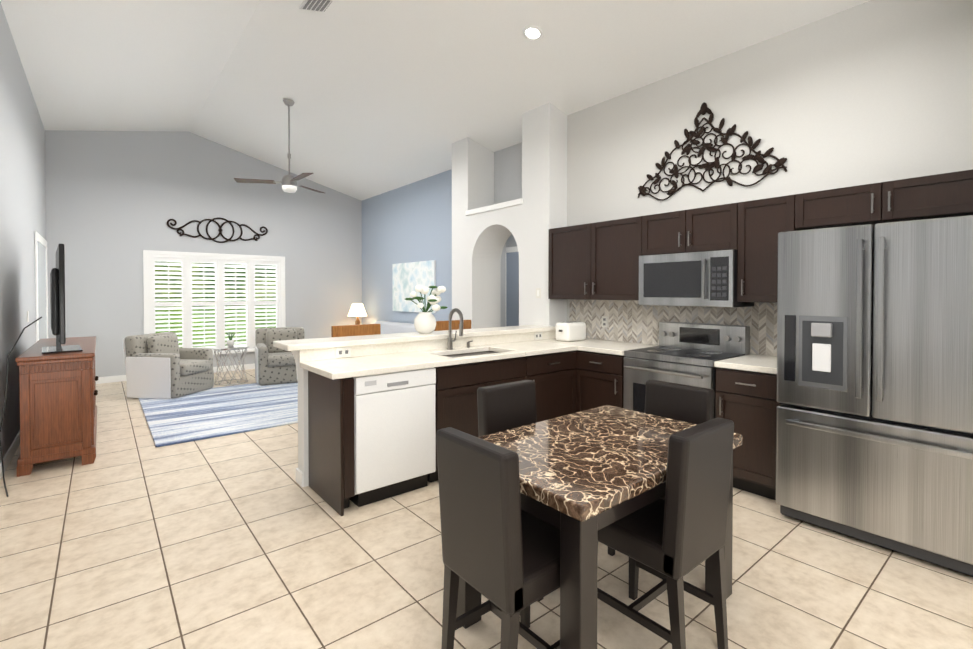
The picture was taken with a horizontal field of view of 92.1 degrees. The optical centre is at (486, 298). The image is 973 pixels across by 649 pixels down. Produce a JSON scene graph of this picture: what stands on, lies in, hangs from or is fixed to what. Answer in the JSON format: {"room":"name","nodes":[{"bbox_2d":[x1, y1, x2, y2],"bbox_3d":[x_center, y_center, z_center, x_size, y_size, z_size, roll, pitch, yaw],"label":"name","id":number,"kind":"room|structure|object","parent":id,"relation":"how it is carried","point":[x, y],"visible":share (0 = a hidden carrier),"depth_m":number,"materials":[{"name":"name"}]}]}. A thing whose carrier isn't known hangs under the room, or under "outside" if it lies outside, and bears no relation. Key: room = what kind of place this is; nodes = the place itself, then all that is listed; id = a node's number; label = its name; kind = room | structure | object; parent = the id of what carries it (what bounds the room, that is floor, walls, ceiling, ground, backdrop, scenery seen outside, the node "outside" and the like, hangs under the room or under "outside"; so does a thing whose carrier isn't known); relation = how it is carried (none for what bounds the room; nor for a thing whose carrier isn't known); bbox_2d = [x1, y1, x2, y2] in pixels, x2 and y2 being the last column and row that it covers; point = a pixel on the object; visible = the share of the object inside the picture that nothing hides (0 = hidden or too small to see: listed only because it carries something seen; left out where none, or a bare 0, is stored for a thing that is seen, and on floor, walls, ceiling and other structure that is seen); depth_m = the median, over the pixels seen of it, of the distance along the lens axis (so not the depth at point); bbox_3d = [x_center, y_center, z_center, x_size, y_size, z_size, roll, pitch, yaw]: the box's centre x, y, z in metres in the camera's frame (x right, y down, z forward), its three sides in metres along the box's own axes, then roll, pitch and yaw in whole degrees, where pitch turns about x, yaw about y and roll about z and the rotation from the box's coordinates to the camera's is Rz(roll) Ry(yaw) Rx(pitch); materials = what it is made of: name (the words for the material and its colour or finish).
{"room":"kitchen and living room","nodes":[
{"label":"kitchen and living room","id":0,"kind":"room"},
{"bbox_2d":[0,2,45,462],"bbox_3d":[-2.716,-0.798,2.217,0.150,4.350,12.150,-1,1,-39],"label":"wall","id":1,"kind":"structure","parent":0,"point":[22,183],"depth_m":4.39,"materials":[{"name":"grey paint"}]},
{"bbox_2d":[0,430,19,479],"bbox_3d":[-2.090,1.336,1.615,0.015,0.100,10.380,-1,1,-39],"label":"baseboard","id":2,"kind":"structure","parent":1,"relation":"attached to","point":[10,453],"depth_m":3.90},
{"bbox_2d":[35,231,47,341],"bbox_3d":[-5.857,0.253,6.186,0.018,2.140,1.450,-1,1,-39],"label":"window","id":3,"kind":"structure","parent":1,"relation":"attached to","point":[41,283],"depth_m":6.12,"materials":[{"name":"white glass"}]},
{"bbox_2d":[45,130,361,376],"bbox_3d":[-4.523,-0.884,8.499,5.040,4.350,0.150,-1,1,-39],"label":"wall","id":4,"kind":"structure","parent":0,"point":[116,201],"depth_m":7.76,"materials":[{"name":"grey paint"}]},
{"bbox_2d":[96,363,254,383],"bbox_3d":[-4.528,1.242,8.416,4.890,0.100,0.015,-1,1,-39],"label":"baseboard","id":5,"kind":"structure","parent":4,"relation":"attached to","point":[109,379],"depth_m":7.42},
{"bbox_2d":[143,250,285,354],"bbox_3d":[-4.708,0.089,8.288,2.190,1.770,0.160,-1,1,-39],"label":"window shutters","id":6,"kind":"object","parent":4,"relation":"attached to","point":[188,259],"visible":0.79,"depth_m":8.22,"materials":[{"name":"white wood"}]},
{"bbox_2d":[167,217,267,242],"bbox_3d":[-4.671,-1.206,8.234,1.561,0.446,0.070,-1,1,-39],"label":"wall decor","id":7,"kind":"object","parent":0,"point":[220,230],"depth_m":8.21,"materials":[{"name":"metal"}]},
{"bbox_2d":[296,350,308,486],"bbox_3d":[-0.343,0.851,4.279,2.675,0.995,0.145,-1,1,-39],"label":"wall","id":8,"kind":"structure","parent":0,"point":[302,474],"depth_m":3.40,"materials":[{"name":"white paint"}]},
{"bbox_2d":[336,347,350,357],"bbox_3d":[-1.082,0.404,3.545,0.115,0.075,0.007,-1,1,-39],"label":"outlet","id":9,"kind":"object","parent":8,"relation":"attached to","point":[343,351],"depth_m":3.54,"materials":[{"name":"white plastic"}]},
{"bbox_2d":[273,325,555,380],"bbox_3d":[-0.430,0.456,4.295,2.778,0.295,0.370,-1,1,-39],"label":"bar","id":10,"kind":"object","parent":8,"relation":"on","point":[314,349],"visible":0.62,"depth_m":3.91,"materials":[{"name":"stone"}]},
{"bbox_2d":[405,285,447,333],"bbox_3d":[-0.539,0.094,4.184,0.379,0.430,0.343,-1,1,-39],"label":"vase","id":11,"kind":"object","parent":10,"relation":"on","point":[424,321],"visible":1,"depth_m":4.13,"materials":[{"name":"white ceramic"}]},
{"bbox_2d":[534,332,541,339],"bbox_3d":[0.540,0.386,4.879,0.115,0.075,0.007,-1,1,-39],"label":"outlet","id":12,"kind":"object","parent":8,"relation":"attached to","point":[537,335],"depth_m":4.87,"materials":[{"name":"white plastic"}]},
{"bbox_2d":[362,169,451,323],"bbox_3d":[-1.314,-0.884,8.446,0.150,4.350,4.010,-1,1,-39],"label":"wall","id":13,"kind":"structure","parent":0,"point":[411,222],"depth_m":8.54,"materials":[{"name":"paint"}]},
{"bbox_2d":[392,260,435,312],"bbox_3d":[-1.304,-0.207,8.294,0.035,0.880,1.430,-1,1,-39],"label":"picture","id":14,"kind":"object","parent":13,"relation":"attached to","point":[408,278],"visible":0.93,"depth_m":8.32},
{"bbox_2d":[0,0,869,200],"bbox_3d":[-0.753,-2.425,3.776,5.490,1.019,12.500,-1,1,-39],"label":"ceiling","id":15,"kind":"structure","parent":0,"point":[386,95],"depth_m":4.92,"materials":[{"name":"paint"}]},
{"bbox_2d":[234,99,323,192],"bbox_3d":[-2.536,-2.005,6.099,1.207,1.206,1.066,-1,1,-39],"label":"ceiling fan","id":16,"kind":"object","parent":15,"relation":"hanging from","point":[289,183],"visible":1,"depth_m":6.15,"materials":[{"name":"silver metal"}]},
{"bbox_2d":[299,0,332,11],"bbox_3d":[-1.469,-2.668,4.259,0.389,0.108,0.240,-1,1,-39],"label":"ceiling vent","id":17,"kind":"object","parent":15,"relation":"in","point":[317,5],"visible":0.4,"depth_m":4.21,"materials":[{"name":"white metal"}]},
{"bbox_2d":[522,25,542,40],"bbox_3d":[0.404,-2.328,4.108,0.176,0.052,0.180,-1,1,-39],"label":"recessed light","id":18,"kind":"object","parent":15,"relation":"in","point":[532,32],"visible":1,"depth_m":4.11,"materials":[{"name":"white"}]},
{"bbox_2d":[0,369,972,648],"bbox_3d":[0.177,1.405,4.595,7.900,0.120,12.500,-1,1,-39],"label":"floor","id":19,"kind":"structure","parent":0,"point":[132,537],"depth_m":2.36,"materials":[{"name":"tile"}]},
{"bbox_2d":[15,336,97,476],"bbox_3d":[-3.999,0.891,4.454,0.480,0.910,1.900,-1,1,-39],"label":"tv stand","id":20,"kind":"object","parent":19,"relation":"on","point":[58,407],"visible":1,"depth_m":3.74,"materials":[{"name":"brown wood"}]},
{"bbox_2d":[42,244,82,353],"bbox_3d":[-3.870,-0.010,4.290,0.285,0.893,1.248,-1,1,-39],"label":"tv","id":21,"kind":"object","parent":20,"relation":"on","point":[57,290],"visible":0.98,"depth_m":3.86,"materials":[{"name":"black plastic"}]},
{"bbox_2d":[0,317,41,496],"bbox_3d":[-3.466,0.752,3.468,0.234,1.212,0.604,-1,1,-39],"label":"cord","id":22,"kind":"object","parent":21,"relation":"attached to","point":[7,495],"visible":0.98,"depth_m":3.50,"materials":[{"name":"black plastic"}]},
{"bbox_2d":[138,382,297,446],"bbox_3d":[-2.721,1.314,6.172,2.870,0.018,2.620,-1,1,-39],"label":"living room rug","id":23,"kind":"object","parent":19,"relation":"on","point":[216,412],"visible":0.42,"depth_m":5.42,"materials":[{"name":"blue fabric"}]},
{"bbox_2d":[123,332,213,398],"bbox_3d":[-4.370,0.893,6.510,0.819,0.810,0.756,0,1,9],"label":"armchair","id":24,"kind":"object","parent":23,"relation":"on","point":[162,365],"visible":1,"depth_m":6.19,"materials":[{"name":"fabric"}]},
{"bbox_2d":[255,327,304,385],"bbox_3d":[-3.230,0.881,7.432,0.756,0.810,0.819,0,1,-29],"label":"armchair","id":25,"kind":"object","parent":23,"relation":"on","point":[274,365],"visible":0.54,"depth_m":7.14,"materials":[{"name":"fabric"}]},
{"bbox_2d":[211,345,249,385],"bbox_3d":[-3.930,1.013,7.206,0.520,0.553,0.520,-1,1,-39],"label":"side table","id":26,"kind":"object","parent":19,"relation":"on","point":[226,347],"visible":1,"depth_m":7.13,"materials":[{"name":"silver metal"}]},
{"bbox_2d":[226,331,234,346],"bbox_3d":[-3.930,0.616,7.200,0.129,0.240,0.128,-1,1,-39],"label":"plant","id":27,"kind":"object","parent":26,"relation":"on","point":[230,342],"visible":1,"depth_m":7.17,"materials":[{"name":"green plant"}]},
{"bbox_2d":[331,324,380,336],"bbox_3d":[-1.103,0.799,4.300,0.480,1.101,0.446,-1,1,-39],"label":"bar stool","id":28,"kind":"object","parent":19,"relation":"on","point":[354,330],"visible":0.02,"depth_m":4.42,"materials":[{"name":"brown wood"}]},
{"bbox_2d":[350,368,435,506],"bbox_3d":[-0.785,0.927,3.421,0.610,0.868,0.600,-1,1,-39],"label":"dishwasher","id":29,"kind":"object","parent":19,"relation":"on","point":[394,436],"visible":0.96,"depth_m":3.18,"materials":[{"name":"white metal"}]},
{"bbox_2d":[374,321,417,333],"bbox_3d":[-1.710,0.866,8.085,0.910,0.860,2.000,-1,1,-39],"label":"sofa","id":30,"kind":"object","parent":19,"relation":"on","point":[388,327],"visible":0.08,"depth_m":8.33,"materials":[{"name":"white fabric"}]},
{"bbox_2d":[434,320,470,330],"bbox_3d":[-0.238,0.789,5.012,0.480,1.101,0.446,-1,1,-39],"label":"bar stool","id":31,"kind":"object","parent":19,"relation":"on","point":[442,325],"visible":0.1,"depth_m":5.13,"materials":[{"name":"brown wood"}]},
{"bbox_2d":[428,351,519,481],"bbox_3d":[-0.179,0.919,3.929,0.963,0.868,0.595,-1,1,-39],"label":"base cabinet","id":32,"kind":"object","parent":19,"relation":"on","point":[456,386],"depth_m":3.57,"materials":[{"name":"brown wood"}]},
{"bbox_2d":[436,427,559,648],"bbox_3d":[0.107,0.929,1.714,0.460,0.910,0.380,-1,1,-39],"label":"dining chair","id":33,"kind":"object","parent":19,"relation":"on","point":[500,550],"visible":0.75,"depth_m":1.55,"materials":[{"name":"leather"}]},
{"bbox_2d":[477,380,542,600],"bbox_3d":[0.235,0.920,2.408,0.380,0.910,0.460,-1,1,-39],"label":"dining chair","id":34,"kind":"object","parent":19,"relation":"on","point":[506,406],"visible":0.17,"depth_m":2.49,"materials":[{"name":"leather"}]},
{"bbox_2d":[520,350,575,421],"bbox_3d":[0.398,0.913,4.375,0.728,0.868,0.638,-1,1,-39],"label":"base cabinet","id":35,"kind":"object","parent":19,"relation":"on","point":[553,375],"depth_m":4.18,"materials":[{"name":"brown wood"}]},
{"bbox_2d":[300,338,611,379],"bbox_3d":[0.012,0.462,4.056,2.977,0.040,0.638,-1,1,-39],"label":"countertop","id":36,"kind":"structure","parent":35,"relation":"on","point":[340,368],"depth_m":3.54,"materials":[{"name":"stone"}]},
{"bbox_2d":[447,308,472,349],"bbox_3d":[-0.197,0.260,4.093,0.245,0.360,0.216,-1,1,-39],"label":"faucet","id":37,"kind":"object","parent":36,"relation":"on","point":[450,338],"visible":1,"depth_m":4.07,"materials":[{"name":"silver metal"}]},
{"bbox_2d":[556,321,585,341],"bbox_3d":[0.864,0.334,4.835,0.315,0.190,0.180,-1,1,-39],"label":"toaster","id":38,"kind":"object","parent":36,"relation":"on","point":[571,331],"visible":1,"depth_m":4.75,"materials":[{"name":"white plastic"}]},
{"bbox_2d":[576,341,658,355],"bbox_3d":[1.256,0.458,4.366,0.663,0.040,0.465,-1,1,-39],"label":"countertop","id":39,"kind":"structure","parent":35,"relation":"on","point":[614,347],"depth_m":4.31,"materials":[{"name":"stone"}]},
{"bbox_2d":[456,405,741,648],"bbox_3d":[0.502,1.004,2.101,1.160,0.750,0.755,-1,1,-39],"label":"dining table","id":40,"kind":"object","parent":19,"relation":"on","point":[586,476],"visible":0.56,"depth_m":1.73,"materials":[{"name":"stone"}]},
{"bbox_2d":[576,350,624,412],"bbox_3d":[1.226,0.913,4.386,0.690,0.868,0.524,-1,1,-39],"label":"base cabinet","id":41,"kind":"object","parent":19,"relation":"on","point":[576,381],"depth_m":4.19,"materials":[{"name":"brown wood"}]},
{"bbox_2d":[608,380,713,555],"bbox_3d":[0.931,0.928,2.521,0.458,0.890,0.380,-1,1,-39],"label":"dining chair","id":42,"kind":"object","parent":19,"relation":"on","point":[686,403],"visible":0.21,"depth_m":2.59,"materials":[{"name":"leather"}]},
{"bbox_2d":[597,418,733,648],"bbox_3d":[0.682,0.927,1.896,0.380,0.910,0.460,-1,1,-39],"label":"dining chair","id":43,"kind":"object","parent":19,"relation":"on","point":[675,537],"visible":0.83,"depth_m":1.73,"materials":[{"name":"leather"}]},
{"bbox_2d":[623,322,749,418],"bbox_3d":[1.625,0.787,3.873,0.724,1.135,0.750,-1,1,-39],"label":"range","id":44,"kind":"object","parent":19,"relation":"on","point":[690,354],"visible":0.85,"depth_m":3.84,"materials":[{"name":"silver metal"}]},
{"bbox_2d":[715,367,780,499],"bbox_3d":[2.040,0.926,3.430,0.647,0.868,0.445,-1,1,-39],"label":"base cabinet","id":45,"kind":"object","parent":19,"relation":"on","point":[748,399],"depth_m":3.21,"materials":[{"name":"brown wood"}]},
{"bbox_2d":[714,354,776,373],"bbox_3d":[2.037,0.471,3.421,0.657,0.040,0.445,-1,1,-39],"label":"countertop","id":46,"kind":"structure","parent":45,"relation":"on","point":[751,362],"depth_m":3.33,"materials":[{"name":"stone"}]},
{"bbox_2d":[776,215,972,576],"bbox_3d":[2.389,0.479,2.795,0.875,1.780,0.930,-1,1,-39],"label":"refrigerator","id":47,"kind":"object","parent":19,"relation":"on","point":[874,427],"visible":1,"depth_m":2.51,"materials":[{"name":"silver metal"}]},
{"bbox_3d":[-2.609,0.948,9.400,0.610,0.660,0.630,-1,1,-39],"label":"end table","id":48,"kind":"object","parent":19,"relation":"on","visible":0},
{"bbox_2d":[348,304,366,324],"bbox_3d":[-2.586,0.357,9.404,0.380,0.520,0.380,-1,1,-39],"label":"table lamp","id":49,"kind":"object","parent":48,"relation":"on","point":[357,310],"visible":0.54,"depth_m":9.29,"materials":[{"name":"white fabric"}]},
{"bbox_2d":[501,243,505,326],"bbox_3d":[-0.054,0.051,7.753,0.900,2.500,0.120,-1,1,-39],"label":"wall","id":50,"kind":"structure","parent":0,"point":[503,257],"depth_m":7.96,"materials":[{"name":"grey paint"}]},
{"bbox_2d":[452,102,566,328],"bbox_3d":[0.284,-0.850,5.973,0.525,4.350,1.840,-1,1,-39],"label":"wall","id":51,"kind":"structure","parent":0,"point":[517,191],"depth_m":5.96,"materials":[{"name":"white paint"}]},
{"bbox_2d":[536,288,540,297],"bbox_3d":[0.579,-0.065,5.242,0.011,0.115,0.075,-1,1,-39],"label":"light switch","id":52,"kind":"object","parent":51,"relation":"attached to","point":[538,290],"depth_m":5.23,"materials":[{"name":"white plastic"}]},
{"bbox_2d":[506,234,516,246],"bbox_3d":[0.570,0.050,7.813,0.120,2.500,7.400,-1,1,-39],"label":"wall","id":53,"kind":"structure","parent":0,"point":[511,241],"depth_m":7.89,"materials":[{"name":"grey paint"}]},
{"bbox_2d":[506,246,518,325],"bbox_3d":[0.643,0.218,7.616,0.019,2.170,1.140,-1,1,-39],"label":"door frame","id":54,"kind":"structure","parent":53,"relation":"attached to","point":[512,286],"depth_m":7.86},
{"bbox_2d":[567,0,972,355],"bbox_3d":[2.921,-0.808,2.969,0.150,4.350,6.150,-1,1,-39],"label":"wall","id":55,"kind":"structure","parent":0,"point":[873,91],"depth_m":3.50,"materials":[{"name":"beige paint"}]},
{"bbox_2d":[548,216,643,299],"bbox_3d":[1.157,-0.370,4.722,0.347,0.754,1.130,-1,1,-39],"label":"upper cabinet","id":56,"kind":"object","parent":55,"relation":"attached to","point":[596,261],"depth_m":4.56,"materials":[{"name":"brown wood"}]},
{"bbox_2d":[602,316,607,327],"bbox_3d":[1.232,0.240,4.890,0.010,0.115,0.075,-1,1,-39],"label":"outlet","id":57,"kind":"object","parent":55,"relation":"attached to","point":[604,318],"depth_m":4.88,"materials":[{"name":"white plastic"}]},
{"bbox_2d":[569,299,776,355],"bbox_3d":[1.682,0.225,4.360,0.011,0.423,2.350,-1,1,-39],"label":"backsplash","id":58,"kind":"structure","parent":55,"relation":"attached to","point":[633,321],"depth_m":4.45,"materials":[{"name":"grey tile"}]},
{"bbox_2d":[644,202,739,254],"bbox_3d":[1.773,-0.559,3.971,0.347,0.354,0.810,-1,1,-39],"label":"upper cabinet","id":59,"kind":"object","parent":55,"relation":"attached to","point":[711,228],"depth_m":3.81,"materials":[{"name":"brown wood"}]},
{"bbox_2d":[639,250,753,306],"bbox_3d":[1.736,-0.159,3.946,0.443,0.435,0.800,-1,1,-39],"label":"over-the-range microwave","id":60,"kind":"object","parent":59,"relation":"attached to","point":[704,279],"visible":1,"depth_m":3.77,"materials":[{"name":"silver metal"}]},
{"bbox_2d":[637,102,786,200],"bbox_3d":[1.885,-1.309,4.071,0.019,0.792,1.295,-1,1,-39],"label":"wall decoration","id":61,"kind":"object","parent":55,"relation":"attached to","point":[688,148],"visible":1,"depth_m":4.03,"materials":[{"name":"metal"}]},
{"bbox_2d":[736,194,799,302],"bbox_3d":[2.151,-0.353,3.514,0.347,0.754,0.380,-1,1,-39],"label":"upper cabinet","id":62,"kind":"object","parent":55,"relation":"attached to","point":[761,220],"depth_m":3.43,"materials":[{"name":"brown wood"}]},
{"bbox_2d":[796,184,867,229],"bbox_3d":[2.438,-0.606,3.162,0.347,0.239,0.523,-1,1,-39],"label":"upper cabinet","id":63,"kind":"object","parent":55,"relation":"attached to","point":[846,206],"depth_m":3.09,"materials":[{"name":"brown wood"}]},
{"bbox_2d":[868,169,972,224],"bbox_3d":[2.703,-0.601,2.840,0.347,0.239,0.523,-1,1,-39],"label":"upper cabinet","id":64,"kind":"object","parent":55,"relation":"attached to","point":[943,195],"depth_m":2.76,"materials":[{"name":"brown wood"}]},
{"label":"outside","id":65,"kind":"structure","parent":0,"visible":0},
{"bbox_2d":[155,261,275,347],"bbox_3d":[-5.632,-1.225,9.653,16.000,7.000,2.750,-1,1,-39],"label":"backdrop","id":66,"kind":"structure","parent":65,"point":[193,297],"depth_m":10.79,"materials":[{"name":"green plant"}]}
]}

